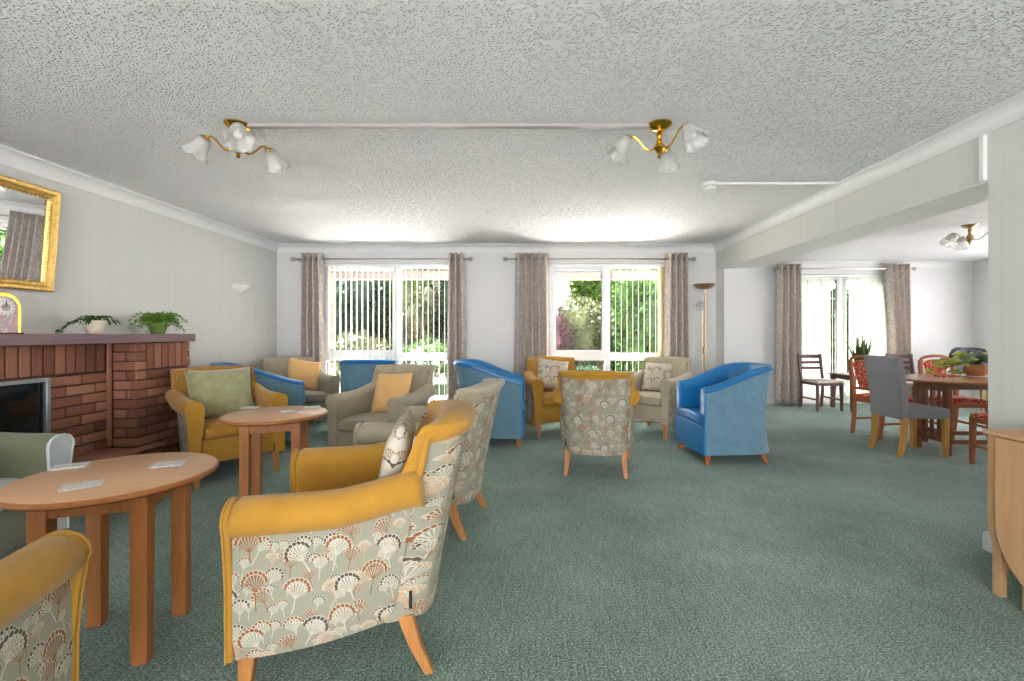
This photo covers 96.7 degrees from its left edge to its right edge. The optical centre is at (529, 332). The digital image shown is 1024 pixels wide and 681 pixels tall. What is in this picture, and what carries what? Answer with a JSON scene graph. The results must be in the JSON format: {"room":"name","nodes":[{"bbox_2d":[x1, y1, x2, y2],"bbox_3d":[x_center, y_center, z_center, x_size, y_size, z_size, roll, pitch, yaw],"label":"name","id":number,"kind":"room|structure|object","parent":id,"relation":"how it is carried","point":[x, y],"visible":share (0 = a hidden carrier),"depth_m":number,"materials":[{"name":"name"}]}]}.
{"room":"care facility","nodes":[
{"label":"care facility","id":0,"kind":"room"},
{"bbox_2d":[0,164,276,369],"bbox_3d":[-3.590,0.000,1.300,0.280,2.400,10.360,0,0,0],"label":"wall","id":1,"kind":"structure","parent":0,"point":[117,260],"depth_m":4.17,"materials":[{"name":"white paint"}]},
{"bbox_2d":[0,174,60,291],"bbox_3d":[-3.378,-0.646,2.720,0.104,0.716,1.040,0,0,0],"label":"wall mirror","id":2,"kind":"object","parent":1,"relation":"attached to","point":[29,213],"visible":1,"depth_m":3.06,"materials":[{"name":"gold glass"}]},
{"bbox_2d":[0,186,47,280],"bbox_3d":[-3.391,-0.647,2.720,0.016,0.595,0.920,5,0,0],"label":"mirror glass","id":3,"kind":"object","parent":2,"relation":"attached to","point":[23,210],"depth_m":3.04,"materials":[{"name":"white"}]},
{"bbox_2d":[0,144,279,251],"bbox_3d":[-3.408,-1.150,1.300,0.085,0.100,9.800,0,0,0],"label":"trim","id":4,"kind":"structure","parent":1,"relation":"attached to","point":[10,157],"depth_m":3.74,"materials":[{"name":"white paint"}]},
{"bbox_2d":[231,284,250,293],"bbox_3d":[-3.394,-0.520,5.400,0.111,0.100,0.296,0,0,0],"label":"wall light","id":5,"kind":"object","parent":1,"relation":"attached to","point":[239,288],"visible":1,"depth_m":5.33,"materials":[{"name":"white glass"}]},
{"bbox_2d":[277,252,715,420],"bbox_3d":[-0.275,0.000,6.340,6.350,2.400,0.280,0,0,0],"label":"wall","id":6,"kind":"structure","parent":0,"point":[489,279],"depth_m":6.20,"materials":[{"name":"white paint"}]},
{"bbox_2d":[290,257,472,260],"bbox_3d":[-1.980,-0.980,6.125,2.436,0.080,0.149,0,0,0],"label":"curtain rod","id":7,"kind":"object","parent":6,"relation":"attached to","point":[291,258],"visible":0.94,"depth_m":6.07,"materials":[{"name":"metal"}]},
{"bbox_2d":[300,252,325,421],"bbox_3d":[-2.921,0.058,6.072,0.352,2.245,0.165,0,0,0],"label":"curtain","id":8,"kind":"object","parent":7,"relation":"hanging from","point":[312,329],"visible":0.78,"depth_m":6.05,"materials":[{"name":"fabric"}]},
{"bbox_2d":[446,252,465,399],"bbox_3d":[-0.991,0.058,6.065,0.283,2.245,0.158,0,0,0],"label":"curtain","id":9,"kind":"object","parent":7,"relation":"hanging from","point":[456,323],"visible":0.78,"depth_m":6.08,"materials":[{"name":"fabric"}]},
{"bbox_2d":[324,267,447,373],"bbox_3d":[-1.950,0.065,6.287,1.840,2.030,0.125,0,0,0],"label":"window","id":10,"kind":"structure","parent":6,"relation":"in","point":[438,357],"depth_m":6.28,"materials":[{"name":"white plastic"}]},
{"bbox_2d":[324,264,447,399],"bbox_3d":[-1.950,0.048,6.215,1.760,1.985,0.088,0,0,0],"label":"vertical blind","id":11,"kind":"object","parent":10,"relation":"attached to","point":[325,265],"visible":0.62,"depth_m":6.20,"materials":[{"name":"white fabric"}]},
{"bbox_2d":[277,244,714,251],"bbox_3d":[-0.460,-1.150,6.157,5.980,0.100,0.085,0,0,0],"label":"trim","id":12,"kind":"structure","parent":6,"relation":"attached to","point":[282,247],"depth_m":6.18,"materials":[{"name":"white paint"}]},
{"bbox_2d":[503,257,695,263],"bbox_3d":[0.930,-0.980,6.125,2.576,0.080,0.149,0,0,0],"label":"curtain rod","id":13,"kind":"object","parent":6,"relation":"attached to","point":[504,258],"visible":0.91,"depth_m":6.07,"materials":[{"name":"metal"}]},
{"bbox_2d":[514,252,549,421],"bbox_3d":[0.029,0.058,6.072,0.509,2.245,0.163,0,0,0],"label":"curtain","id":14,"kind":"object","parent":13,"relation":"hanging from","point":[532,300],"visible":0.79,"depth_m":6.07,"materials":[{"name":"fabric"}]},
{"bbox_2d":[664,252,688,357],"bbox_3d":[1.967,0.058,6.072,0.353,2.245,0.161,0,0,0],"label":"curtain","id":15,"kind":"object","parent":13,"relation":"hanging from","point":[676,292],"visible":0.65,"depth_m":6.07,"materials":[{"name":"fabric"}]},
{"bbox_2d":[549,264,657,370],"bbox_3d":[1.065,0.065,6.287,1.610,2.030,0.125,0,0,0],"label":"window","id":16,"kind":"structure","parent":6,"relation":"in","point":[603,355],"depth_m":6.28,"materials":[{"name":"white plastic"}]},
{"bbox_2d":[552,264,664,370],"bbox_3d":[1.089,0.048,6.215,1.578,1.985,0.088,0,0,0],"label":"vertical blind","id":17,"kind":"object","parent":16,"relation":"attached to","point":[661,267],"visible":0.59,"depth_m":6.21,"materials":[{"name":"white fabric"}]},
{"bbox_2d":[0,0,1023,260],"bbox_3d":[2.020,-1.275,2.045,11.500,0.150,11.850,0,0,0],"label":"ceiling","id":18,"kind":"structure","parent":0,"point":[110,91],"depth_m":2.39,"materials":[{"name":"white paint"}]},
{"bbox_2d":[179,119,290,174],"bbox_3d":[-1.730,-1.088,2.625,0.520,0.223,0.556,0,0,0],"label":"ceiling light","id":19,"kind":"object","parent":18,"relation":"attached to","point":[237,138],"visible":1,"depth_m":2.57,"materials":[{"name":"white glass"}]},
{"bbox_2d":[247,123,649,128],"bbox_3d":[-0.468,-1.191,2.620,2.305,0.018,0.040,0,0,0],"label":"cable trunking","id":20,"kind":"object","parent":18,"relation":"attached to","point":[250,125],"visible":1,"depth_m":2.60,"materials":[{"name":"white plastic"}]},
{"bbox_2d":[606,119,709,174],"bbox_3d":[0.698,-1.088,2.626,0.527,0.224,0.550,0,0,0],"label":"ceiling light","id":21,"kind":"object","parent":18,"relation":"attached to","point":[695,138],"visible":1,"depth_m":2.58,"materials":[{"name":"white glass"}]},
{"bbox_2d":[703,181,716,191],"bbox_3d":[1.440,-1.169,3.640,0.110,0.062,0.110,0,0,0],"label":"smoke detector","id":22,"kind":"object","parent":18,"relation":"attached to","point":[709,186],"visible":1,"depth_m":3.60,"materials":[{"name":"white plastic"}]},
{"bbox_2d":[717,182,837,184],"bbox_3d":[1.968,-1.191,3.630,0.955,0.018,0.030,0,0,0],"label":"cable conduit","id":23,"kind":"object","parent":18,"relation":"attached to","point":[718,183],"visible":0.89,"depth_m":3.62,"materials":[{"name":"white plastic"}]},
{"bbox_2d":[716,134,987,270],"bbox_3d":[2.715,-1.022,4.356,0.370,0.355,3.687,0,0,0],"label":"ceiling beam","id":24,"kind":"structure","parent":18,"relation":"attached to","point":[955,169],"depth_m":3.36,"materials":[{"name":"white paint"}]},
{"bbox_2d":[724,180,987,268],"bbox_3d":[2.716,-0.842,4.221,0.364,0.006,3.417,0,0,0],"label":"ceiling","id":25,"kind":"structure","parent":24,"relation":"attached to","point":[977,193],"depth_m":3.46,"materials":[{"name":"white paint"}]},
{"bbox_2d":[978,134,986,181],"bbox_3d":[2.519,-0.973,2.531,0.022,0.255,0.031,0,0,0],"label":"conduit","id":26,"kind":"object","parent":24,"relation":"attached to","point":[982,140],"visible":1,"depth_m":2.52,"materials":[{"name":"white plastic"}]},
{"bbox_2d":[939,224,987,250],"bbox_3d":[4.840,-1.076,5.070,0.556,0.249,0.591,0,0,0],"label":"ceiling light","id":27,"kind":"object","parent":18,"relation":"attached to","point":[950,240],"visible":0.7,"depth_m":5.05,"materials":[{"name":"white glass"}]},
{"bbox_2d":[0,404,1023,680],"bbox_3d":[2.020,1.260,2.045,11.500,0.120,11.850,0,0,0],"label":"floor","id":28,"kind":"structure","parent":0,"point":[835,557],"depth_m":2.28,"materials":[{"name":"green carpet"}]},
{"bbox_2d":[0,432,74,552],"bbox_3d":[-2.829,0.752,2.060,0.801,0.896,0.758,0,0,0],"label":"armchair","id":29,"kind":"object","parent":28,"relation":"on","point":[22,455],"visible":0.59,"depth_m":2.31,"materials":[{"name":"green fabric"}]},
{"bbox_2d":[0,530,92,680],"bbox_3d":[-1.428,0.752,0.744,0.758,0.896,0.801,0,0,-17],"label":"armchair","id":30,"kind":"object","parent":28,"relation":"on","point":[42,583],"visible":1,"depth_m":1.10,"materials":[{"name":"yellow fabric"}]},
{"bbox_2d":[0,334,194,462],"bbox_3d":[-3.235,0.604,2.982,0.430,1.193,2.365,0,0,0],"label":"fireplace","id":31,"kind":"object","parent":28,"relation":"on","point":[108,391],"visible":0.59,"depth_m":3.52,"materials":[{"name":"red brick"}]},
{"bbox_2d":[0,291,23,333],"bbox_3d":[-3.261,-0.124,2.775,0.137,0.262,0.210,0,0,0],"label":"mantel clock","id":32,"kind":"object","parent":31,"relation":"on","point":[10,307],"visible":0.98,"depth_m":2.80,"materials":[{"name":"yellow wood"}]},
{"bbox_2d":[0,377,50,432],"bbox_3d":[-3.268,0.598,2.690,0.065,0.600,0.770,0,0,0],"label":"fire","id":33,"kind":"object","parent":31,"relation":"attached to","point":[25,404],"visible":0.56,"depth_m":2.95,"materials":[{"name":"silver metal"}]},
{"bbox_2d":[55,315,120,333],"bbox_3d":[-3.204,-0.062,3.264,0.240,0.138,0.400,0,0,0],"label":"potted plant","id":34,"kind":"object","parent":31,"relation":"on","point":[92,325],"visible":1,"depth_m":3.33,"materials":[{"name":"green plant"}]},
{"bbox_2d":[0,334,194,345],"bbox_3d":[-3.255,0.041,2.982,0.390,0.068,2.365,0,0,0],"label":"mantel shelf","id":35,"kind":"object","parent":31,"relation":"attached to","point":[5,339],"depth_m":3.24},
{"bbox_2d":[127,311,186,333],"bbox_3d":[-3.244,-0.095,3.987,0.380,0.215,0.407,0,0,0],"label":"potted fern","id":36,"kind":"object","parent":31,"relation":"on","point":[156,325],"visible":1,"depth_m":3.93,"materials":[{"name":"green plant"}]},
{"bbox_2d":[147,323,168,333],"bbox_3d":[-3.240,-0.038,3.960,0.148,0.090,0.148,0,0,0],"label":"pot","id":37,"kind":"object","parent":36,"relation":"attached to","point":[159,328],"depth_m":3.91,"materials":[{"name":"green ceramic"}]},
{"bbox_2d":[0,452,218,666],"bbox_3d":[-1.600,0.873,1.770,0.644,0.655,0.644,0,0,-15],"label":"coffee table","id":38,"kind":"object","parent":28,"relation":"on","point":[129,485],"visible":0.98,"depth_m":1.69,"materials":[{"name":"brown wood"}]},
{"bbox_2d":[48,461,91,470],"bbox_3d":[-1.871,0.542,1.854,0.110,0.006,0.080,0,0,-30],"label":"coaster","id":39,"kind":"object","parent":38,"relation":"on","point":[79,464],"visible":1,"depth_m":1.84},
{"bbox_2d":[58,479,103,491],"bbox_3d":[-1.592,0.542,1.617,0.110,0.006,0.080,0,0,-38],"label":"coaster","id":40,"kind":"object","parent":38,"relation":"on","point":[95,483],"visible":1,"depth_m":1.61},
{"bbox_2d":[149,460,187,468],"bbox_3d":[-1.494,0.542,1.883,0.110,0.006,0.080,0,0,-20],"label":"coaster","id":41,"kind":"object","parent":38,"relation":"on","point":[177,462],"visible":1,"depth_m":1.87,"materials":[{"name":"white paper"}]},
{"bbox_2d":[165,366,288,488],"bbox_3d":[-2.666,0.752,3.957,0.801,0.896,0.758,0,0,39],"label":"armchair","id":42,"kind":"object","parent":28,"relation":"on","point":[197,434],"visible":0.59,"depth_m":3.67,"materials":[{"name":"yellow fabric"}]},
{"bbox_2d":[184,367,253,418],"bbox_3d":[-2.668,0.515,3.933,0.224,0.414,0.500,0,0,39],"label":"cushion","id":43,"kind":"object","parent":42,"relation":"on","point":[221,392],"visible":0.84,"depth_m":3.87,"materials":[{"name":"green fabric"}]},
{"bbox_2d":[203,416,238,438],"bbox_3d":[-2.548,0.768,3.862,0.485,0.114,0.480,0,0,39],"label":"seat cushion","id":44,"kind":"object","parent":42,"relation":"on","point":[212,428],"depth_m":3.62,"materials":[{"name":"yellow fabric"}]},
{"bbox_2d":[209,362,304,441],"bbox_3d":[-2.863,0.749,4.758,0.795,0.902,0.670,0,0,-43],"label":"tub chair","id":45,"kind":"object","parent":28,"relation":"on","point":[294,389],"visible":0.26,"depth_m":4.65,"materials":[{"name":"blue leather"}]},
{"bbox_2d":[219,406,327,497],"bbox_3d":[-1.730,0.873,3.100,0.644,0.655,0.644,0,0,-18],"label":"coffee table","id":46,"kind":"object","parent":28,"relation":"on","point":[257,421],"visible":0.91,"depth_m":2.97,"materials":[{"name":"brown wood"}]},
{"bbox_2d":[262,356,339,423],"bbox_3d":[-2.902,0.752,5.661,0.801,0.896,0.758,0,0,44],"label":"armchair","id":47,"kind":"object","parent":28,"relation":"on","point":[328,384],"visible":0.3,"depth_m":5.64,"materials":[{"name":"beige fabric"}]},
{"bbox_2d":[287,357,321,389],"bbox_3d":[-2.851,0.520,5.734,0.472,0.450,0.202,0,0,-41],"label":"cushion","id":48,"kind":"object","parent":47,"relation":"on","point":[307,371],"visible":0.85,"depth_m":5.70,"materials":[{"name":"fabric"}]},
{"bbox_2d":[305,390,327,402],"bbox_3d":[-2.793,0.768,5.556,0.485,0.114,0.480,0,0,44],"label":"seat cushion","id":49,"kind":"object","parent":47,"relation":"on","point":[311,396],"depth_m":5.48,"materials":[{"name":"beige fabric"}]},
{"bbox_2d":[219,399,474,680],"bbox_3d":[-0.622,0.752,1.820,0.801,0.896,0.758,0,0,-10],"label":"armchair","id":50,"kind":"object","parent":28,"relation":"on","point":[349,550],"visible":0.99,"depth_m":1.50,"materials":[{"name":"yellow fabric"}]},
{"bbox_2d":[378,408,414,478],"bbox_3d":[-0.541,0.529,1.835,0.141,0.391,0.401,0,0,-10],"label":"cushion","id":51,"kind":"object","parent":50,"relation":"on","point":[398,447],"visible":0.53,"depth_m":1.67,"materials":[{"name":"beige fabric"}]},
{"bbox_2d":[339,359,397,392],"bbox_3d":[-1.930,0.749,5.470,0.670,0.902,0.795,0,0,-18],"label":"tub chair","id":52,"kind":"object","parent":28,"relation":"on","point":[354,374],"visible":0.35,"depth_m":5.12,"materials":[{"name":"blue leather"}]},
{"bbox_2d":[325,364,435,446],"bbox_3d":[-1.277,0.752,4.156,0.758,0.896,0.801,0,0,18],"label":"armchair","id":53,"kind":"object","parent":28,"relation":"on","point":[346,409],"visible":0.58,"depth_m":3.97,"materials":[{"name":"beige fabric"}]},
{"bbox_2d":[338,412,387,430],"bbox_3d":[-1.324,0.768,4.012,0.480,0.114,0.485,0,0,18],"label":"seat cushion","id":54,"kind":"object","parent":53,"relation":"on","point":[347,421],"depth_m":3.86,"materials":[{"name":"beige fabric"}]},
{"bbox_2d":[372,372,412,411],"bbox_3d":[-1.249,0.545,4.127,0.393,0.380,0.183,0,0,15],"label":"cushion","id":55,"kind":"object","parent":53,"relation":"on","point":[388,386],"visible":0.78,"depth_m":4.08,"materials":[{"name":"fabric"}]},
{"bbox_2d":[353,378,504,540],"bbox_3d":[-0.572,0.752,2.922,0.801,0.896,0.758,0,0,8],"label":"armchair","id":56,"kind":"object","parent":28,"relation":"on","point":[484,395],"visible":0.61,"depth_m":2.66,"materials":[{"name":"beige fabric"}]},
{"bbox_2d":[453,359,525,446],"bbox_3d":[-0.452,0.749,5.101,0.795,0.902,0.670,0,0,1],"label":"tub chair","id":57,"kind":"object","parent":28,"relation":"on","point":[509,419],"visible":0.62,"depth_m":4.77,"materials":[{"name":"blue leather"}]},
{"bbox_2d":[523,356,575,438],"bbox_3d":[0.313,0.752,5.587,0.758,0.896,0.801,0,0,-12],"label":"armchair","id":58,"kind":"object","parent":28,"relation":"on","point":[544,408],"visible":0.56,"depth_m":5.20,"materials":[{"name":"yellow fabric"}]},
{"bbox_2d":[543,391,559,405],"bbox_3d":[0.344,0.768,5.439,0.480,0.114,0.485,0,0,-12],"label":"seat cushion","id":59,"kind":"object","parent":58,"relation":"on","point":[548,400],"depth_m":5.18,"materials":[{"name":"yellow fabric"}]},
{"bbox_2d":[537,357,568,389],"bbox_3d":[0.273,0.514,5.589,0.447,0.430,0.196,0,0,-7],"label":"cushion","id":60,"kind":"object","parent":58,"relation":"on","point":[548,370],"visible":0.7,"depth_m":5.54,"materials":[{"name":"beige fabric"}]},
{"bbox_2d":[552,370,639,478],"bbox_3d":[0.585,0.752,4.022,0.758,0.896,0.801,0,0,10],"label":"armchair","id":61,"kind":"object","parent":28,"relation":"on","point":[597,407],"visible":1,"depth_m":3.74,"materials":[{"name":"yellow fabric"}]},
{"bbox_2d":[633,356,692,439],"bbox_3d":[1.571,0.752,5.591,0.758,0.896,0.801,0,0,45],"label":"armchair","id":62,"kind":"object","parent":28,"relation":"on","point":[652,406],"visible":0.63,"depth_m":5.27,"materials":[{"name":"beige fabric"}]},
{"bbox_2d":[638,391,660,405],"bbox_3d":[1.465,0.768,5.485,0.485,0.114,0.480,0,0,-45],"label":"seat cushion","id":63,"kind":"object","parent":62,"relation":"on","point":[647,398],"depth_m":5.27,"materials":[{"name":"beige fabric"}]},
{"bbox_2d":[640,362,672,391],"bbox_3d":[1.562,0.546,5.610,0.380,0.357,0.186,0,0,45],"label":"cushion","id":64,"kind":"object","parent":62,"relation":"on","point":[655,373],"visible":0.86,"depth_m":5.57,"materials":[{"name":"beige fabric"}]},
{"bbox_2d":[694,283,714,372],"bbox_3d":[2.269,0.282,5.920,0.272,1.835,0.268,0,0,0],"label":"floor lamp","id":65,"kind":"object","parent":28,"relation":"on","point":[700,305],"visible":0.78,"depth_m":5.91,"materials":[{"name":"gold metal"}]},
{"bbox_2d":[675,362,773,464],"bbox_3d":[1.927,0.749,4.462,0.795,0.902,0.670,0,0,-4],"label":"tub chair","id":66,"kind":"object","parent":28,"relation":"on","point":[721,410],"visible":1,"depth_m":4.15,"materials":[{"name":"blue leather"}]},
{"bbox_2d":[677,407,699,422],"bbox_3d":[1.838,0.789,4.456,0.615,0.092,0.486,0,0,-4],"label":"seat cushion","id":67,"kind":"object","parent":66,"relation":"on","point":[689,414],"depth_m":4.43,"materials":[{"name":"blue leather"}]},
{"bbox_2d":[797,354,842,411],"bbox_3d":[4.578,0.770,7.207,0.420,0.860,0.494,0,0,-4],"label":"dining chair","id":68,"kind":"object","parent":28,"relation":"on","point":[822,381],"visible":1,"depth_m":7.31,"materials":[{"name":"brown wood"}]},
{"bbox_2d":[828,372,856,411],"bbox_3d":[5.220,0.920,7.120,0.760,0.560,0.560,0,0,0],"label":"side table","id":69,"kind":"object","parent":28,"relation":"on","point":[833,375],"visible":0.27,"depth_m":7.28,"materials":[{"name":"brown wood"}]},
{"bbox_2d":[845,335,875,360],"bbox_3d":[5.178,0.334,7.086,0.356,0.611,0.343,0,0,-25],"label":"potted plant","id":70,"kind":"object","parent":69,"relation":"on","point":[862,350],"visible":0.4,"depth_m":7.03,"materials":[{"name":"green plant"}]},
{"bbox_2d":[848,355,912,439],"bbox_3d":[4.093,0.728,5.325,0.494,0.944,0.420,0,0,-10],"label":"dining chair","id":71,"kind":"object","parent":28,"relation":"on","point":[859,365],"visible":0.48,"depth_m":5.36,"materials":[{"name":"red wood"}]},
{"bbox_2d":[864,355,949,457],"bbox_3d":[3.775,0.714,4.580,0.530,0.972,0.430,0,0,0],"label":"dining chair","id":72,"kind":"object","parent":28,"relation":"on","point":[886,376],"visible":1,"depth_m":4.46,"materials":[{"name":"grey fabric"}]},
{"bbox_2d":[885,354,935,406],"bbox_3d":[5.982,0.770,7.177,0.420,0.860,0.494,0,0,5],"label":"dining chair","id":73,"kind":"object","parent":28,"relation":"on","point":[910,356],"visible":0.2,"depth_m":7.36,"materials":[{"name":"brown wood"}]},
{"bbox_2d":[906,373,987,455],"bbox_3d":[4.920,0.830,4.620,2.310,0.740,1.200,0,0,0],"label":"dining table","id":74,"kind":"object","parent":28,"relation":"on","point":[922,383],"visible":0.7,"depth_m":4.56,"materials":[{"name":"brown wood"}]},
{"bbox_2d":[924,351,987,377],"bbox_3d":[4.583,0.326,4.816,0.880,0.266,0.469,0,0,13],"label":"potted plant","id":75,"kind":"object","parent":74,"relation":"on","point":[974,368],"visible":0.83,"depth_m":4.75,"materials":[{"name":"green plant"}]},
{"bbox_2d":[918,355,987,439],"bbox_3d":[4.801,0.728,5.177,0.420,0.944,0.494,0,0,3],"label":"dining chair","id":76,"kind":"object","parent":28,"relation":"on","point":[958,401],"visible":0.4,"depth_m":5.16,"materials":[{"name":"red fabric"}]},
{"bbox_2d":[949,347,987,410],"bbox_3d":[6.714,0.713,6.783,0.720,0.975,0.626,0,0,-10],"label":"dining chair","id":77,"kind":"object","parent":28,"relation":"on","point":[968,350],"visible":0.19,"depth_m":6.98,"materials":[{"name":"blue leather"}]},
{"bbox_2d":[969,412,987,463],"bbox_3d":[4.239,0.728,3.933,0.420,0.944,0.494,0,0,2],"label":"dining chair","id":78,"kind":"object","parent":28,"relation":"on","point":[976,417],"visible":0.27,"depth_m":4.15,"materials":[{"name":"brown wood"}]},
{"bbox_2d":[982,429,1023,611],"bbox_3d":[2.285,0.823,1.490,0.384,0.755,1.240,0,0,0],"label":"folding table","id":79,"kind":"object","parent":28,"relation":"on","point":[1005,446],"visible":1,"depth_m":2.01,"materials":[{"name":"brown wood"}]},
{"bbox_2d":[716,268,752,366],"bbox_3d":[2.715,0.177,6.065,0.370,2.045,0.270,0,0,0],"label":"wall pillar","id":80,"kind":"structure","parent":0,"point":[734,287],"depth_m":5.93,"materials":[{"name":"white paint"}]},
{"bbox_2d":[753,268,972,403],"bbox_3d":[5.190,0.000,7.830,4.600,2.400,0.280,0,0,0],"label":"wall","id":81,"kind":"structure","parent":0,"point":[941,298],"depth_m":7.69,"materials":[{"name":"white paint"}]},
{"bbox_2d":[773,267,915,272],"bbox_3d":[5.230,-1.060,7.615,2.376,0.080,0.149,0,0,0],"label":"curtain rod","id":82,"kind":"object","parent":81,"relation":"attached to","point":[774,268],"visible":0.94,"depth_m":7.56,"materials":[{"name":"metal"}]},
{"bbox_2d":[775,264,802,404],"bbox_3d":[4.326,0.018,7.562,0.460,2.325,0.161,0,0,0],"label":"curtain","id":83,"kind":"object","parent":82,"relation":"hanging from","point":[788,281],"visible":0.96,"depth_m":7.55,"materials":[{"name":"fabric"}]},
{"bbox_2d":[882,263,910,396],"bbox_3d":[6.114,0.018,7.563,0.424,2.325,0.164,0,0,0],"label":"curtain","id":84,"kind":"object","parent":82,"relation":"hanging from","point":[896,282],"visible":0.69,"depth_m":7.54,"materials":[{"name":"fabric"}]},
{"bbox_2d":[803,277,886,400],"bbox_3d":[5.325,0.085,7.808,1.650,2.170,0.125,0,0,0],"label":"window","id":85,"kind":"structure","parent":81,"relation":"in","point":[836,279],"depth_m":7.79,"materials":[{"name":"white plastic"}]},
{"bbox_2d":[802,275,885,399],"bbox_3d":[5.325,0.075,7.720,1.590,2.130,0.072,0,0,0],"label":"vertical blind","id":86,"kind":"object","parent":85,"relation":"attached to","point":[874,319],"visible":0.63,"depth_m":7.72,"materials":[{"name":"white fabric"}]},
{"bbox_2d":[756,261,972,267],"bbox_3d":[5.195,-1.150,7.647,4.590,0.100,0.085,0,0,0],"label":"trim","id":87,"kind":"structure","parent":81,"relation":"attached to","point":[805,264],"depth_m":7.66,"materials":[{"name":"white paint"}]},
{"bbox_2d":[973,266,987,399],"bbox_3d":[7.630,0.000,4.835,0.280,2.400,6.270,0,0,0],"label":"wall","id":88,"kind":"structure","parent":0,"point":[980,274],"depth_m":7.56,"materials":[{"name":"white paint"}]},
{"bbox_2d":[988,118,1023,531],"bbox_3d":[2.715,0.000,-0.683,0.370,2.400,6.393,0,0,0],"label":"wall","id":89,"kind":"structure","parent":0,"point":[1005,144],"depth_m":2.42,"materials":[{"name":"white paint"}]},
{"bbox_2d":[712,91,1023,251],"bbox_3d":[2.487,-1.150,1.300,0.085,0.100,9.800,0,0,0],"label":"trim","id":90,"kind":"structure","parent":89,"relation":"attached to","point":[1010,110],"depth_m":3.04,"materials":[{"name":"white paint"}]},
{"bbox_3d":[2.800,0.000,7.085,0.200,2.400,1.770,0,0,0],"label":"wall","id":91,"kind":"structure","parent":0,"visible":0},
{"bbox_2d":[336,271,657,279],"bbox_3d":[-1.125,-0.935,7.400,7.750,0.130,0.200,0,0,0],"label":"beam","id":92,"kind":"structure","parent":91,"relation":"attached to","point":[438,275],"depth_m":7.30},
{"label":"outside","id":93,"kind":"structure","parent":0,"visible":0},
{"bbox_2d":[339,373,862,394],"bbox_3d":[4.000,1.345,16.600,40.000,0.110,14.800,0,0,0],"label":"lawn","id":94,"kind":"structure","parent":93,"point":[439,385],"depth_m":10.77,"materials":[{"name":"green plant"}]},
{"bbox_2d":[336,327,387,375],"bbox_3d":[-3.477,0.569,9.368,1.412,1.400,1.151,0,0,0],"label":"rose bush","id":95,"kind":"object","parent":94,"relation":"on","point":[381,346],"visible":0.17,"depth_m":9.12,"materials":[{"name":"green plant"}]},
{"bbox_2d":[333,280,391,348],"bbox_3d":[-3.981,-0.537,10.643,2.406,3.604,1.831,0,0,0],"label":"shrub","id":96,"kind":"object","parent":94,"relation":"on","point":[381,291],"visible":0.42,"depth_m":10.24,"materials":[{"name":"green plant"}]},
{"bbox_2d":[374,270,435,348],"bbox_3d":[-3.015,-0.633,11.165,1.668,3.794,1.690,0,0,0],"label":"shrub","id":97,"kind":"object","parent":94,"relation":"on","point":[404,281],"visible":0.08,"depth_m":10.72,"materials":[{"name":"green plant"}]},
{"bbox_2d":[403,280,441,352],"bbox_3d":[-2.600,-0.052,10.181,1.219,2.630,1.004,0,0,22],"label":"shrub","id":98,"kind":"object","parent":94,"relation":"on","point":[425,290],"visible":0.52,"depth_m":10.07,"materials":[{"name":"green plant"}]},
{"bbox_2d":[409,270,447,352],"bbox_3d":[-1.937,-0.820,11.009,2.204,4.169,1.512,0,0,-11],"label":"shrub","id":99,"kind":"object","parent":94,"relation":"on","point":[439,323],"visible":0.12,"depth_m":10.80,"materials":[{"name":"green plant"}]},
{"bbox_2d":[557,306,576,348],"bbox_3d":[0.426,0.287,10.399,1.261,1.999,1.167,0,0,0],"label":"shrub","id":100,"kind":"object","parent":94,"relation":"on","point":[560,338],"visible":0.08,"depth_m":10.33,"materials":[{"name":"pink plant"}]},
{"bbox_2d":[557,293,622,368],"bbox_3d":[1.256,0.172,10.746,1.829,2.190,1.280,0,0,0],"label":"shrub","id":101,"kind":"object","parent":94,"relation":"on","point":[585,324],"visible":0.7,"depth_m":10.48,"materials":[{"name":"green plant"}]},
{"bbox_2d":[560,270,629,369],"bbox_3d":[1.758,-0.627,12.664,1.991,3.783,1.808,0,0,37],"label":"tree","id":102,"kind":"object","parent":94,"relation":"on","point":[591,288],"visible":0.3,"depth_m":12.26,"materials":[{"name":"green plant"}]},
{"bbox_2d":[602,270,657,370],"bbox_3d":[4.174,-0.841,15.089,3.988,4.558,1.321,0,0,0],"label":"hedge","id":103,"kind":"object","parent":94,"relation":"on","point":[618,330],"visible":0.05,"depth_m":15.03,"materials":[{"name":"green plant"}]},
{"bbox_2d":[610,269,657,372],"bbox_3d":[2.421,-0.247,10.247,1.472,3.027,1.583,0,0,14],"label":"shrub","id":104,"kind":"object","parent":94,"relation":"on","point":[624,287],"visible":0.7,"depth_m":9.95,"materials":[{"name":"green plant"}]},
{"bbox_2d":[807,282,834,360],"bbox_3d":[6.296,-0.188,10.997,1.996,2.908,1.572,0,0,-11],"label":"shrub","id":105,"kind":"object","parent":94,"relation":"on","point":[807,282],"visible":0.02,"depth_m":10.57,"materials":[{"name":"green plant"}]},
{"bbox_2d":[807,284,862,372],"bbox_3d":[8.826,-0.098,14.264,5.748,3.066,1.373,0,0,0],"label":"hedge","id":106,"kind":"object","parent":94,"relation":"on","point":[847,284],"visible":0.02,"depth_m":14.20,"materials":[{"name":"green plant"}]},
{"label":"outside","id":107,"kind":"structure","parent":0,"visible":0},
{"bbox_2d":[431,395,445,399],"bbox_3d":[2.500,1.310,7.840,23.000,0.100,2.720,0,0,0],"label":"patio","id":108,"kind":"structure","parent":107,"point":[436,397],"depth_m":8.89,"materials":[{"name":"stone"}]},
{"bbox_2d":[330,272,333,374],"bbox_3d":[-3.163,-0.160,6.768,0.374,2.840,0.304,0,0,0],"label":"pier","id":109,"kind":"structure","parent":108,"relation":"on","point":[332,273],"depth_m":6.87,"materials":[{"name":"white paint"}]},
{"bbox_2d":[402,336,446,383],"bbox_3d":[-2.212,0.659,9.241,1.512,1.222,1.076,0,0,0],"label":"rose bush","id":110,"kind":"object","parent":108,"relation":"on","point":[437,349],"visible":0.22,"depth_m":9.12,"materials":[{"name":"green plant"}]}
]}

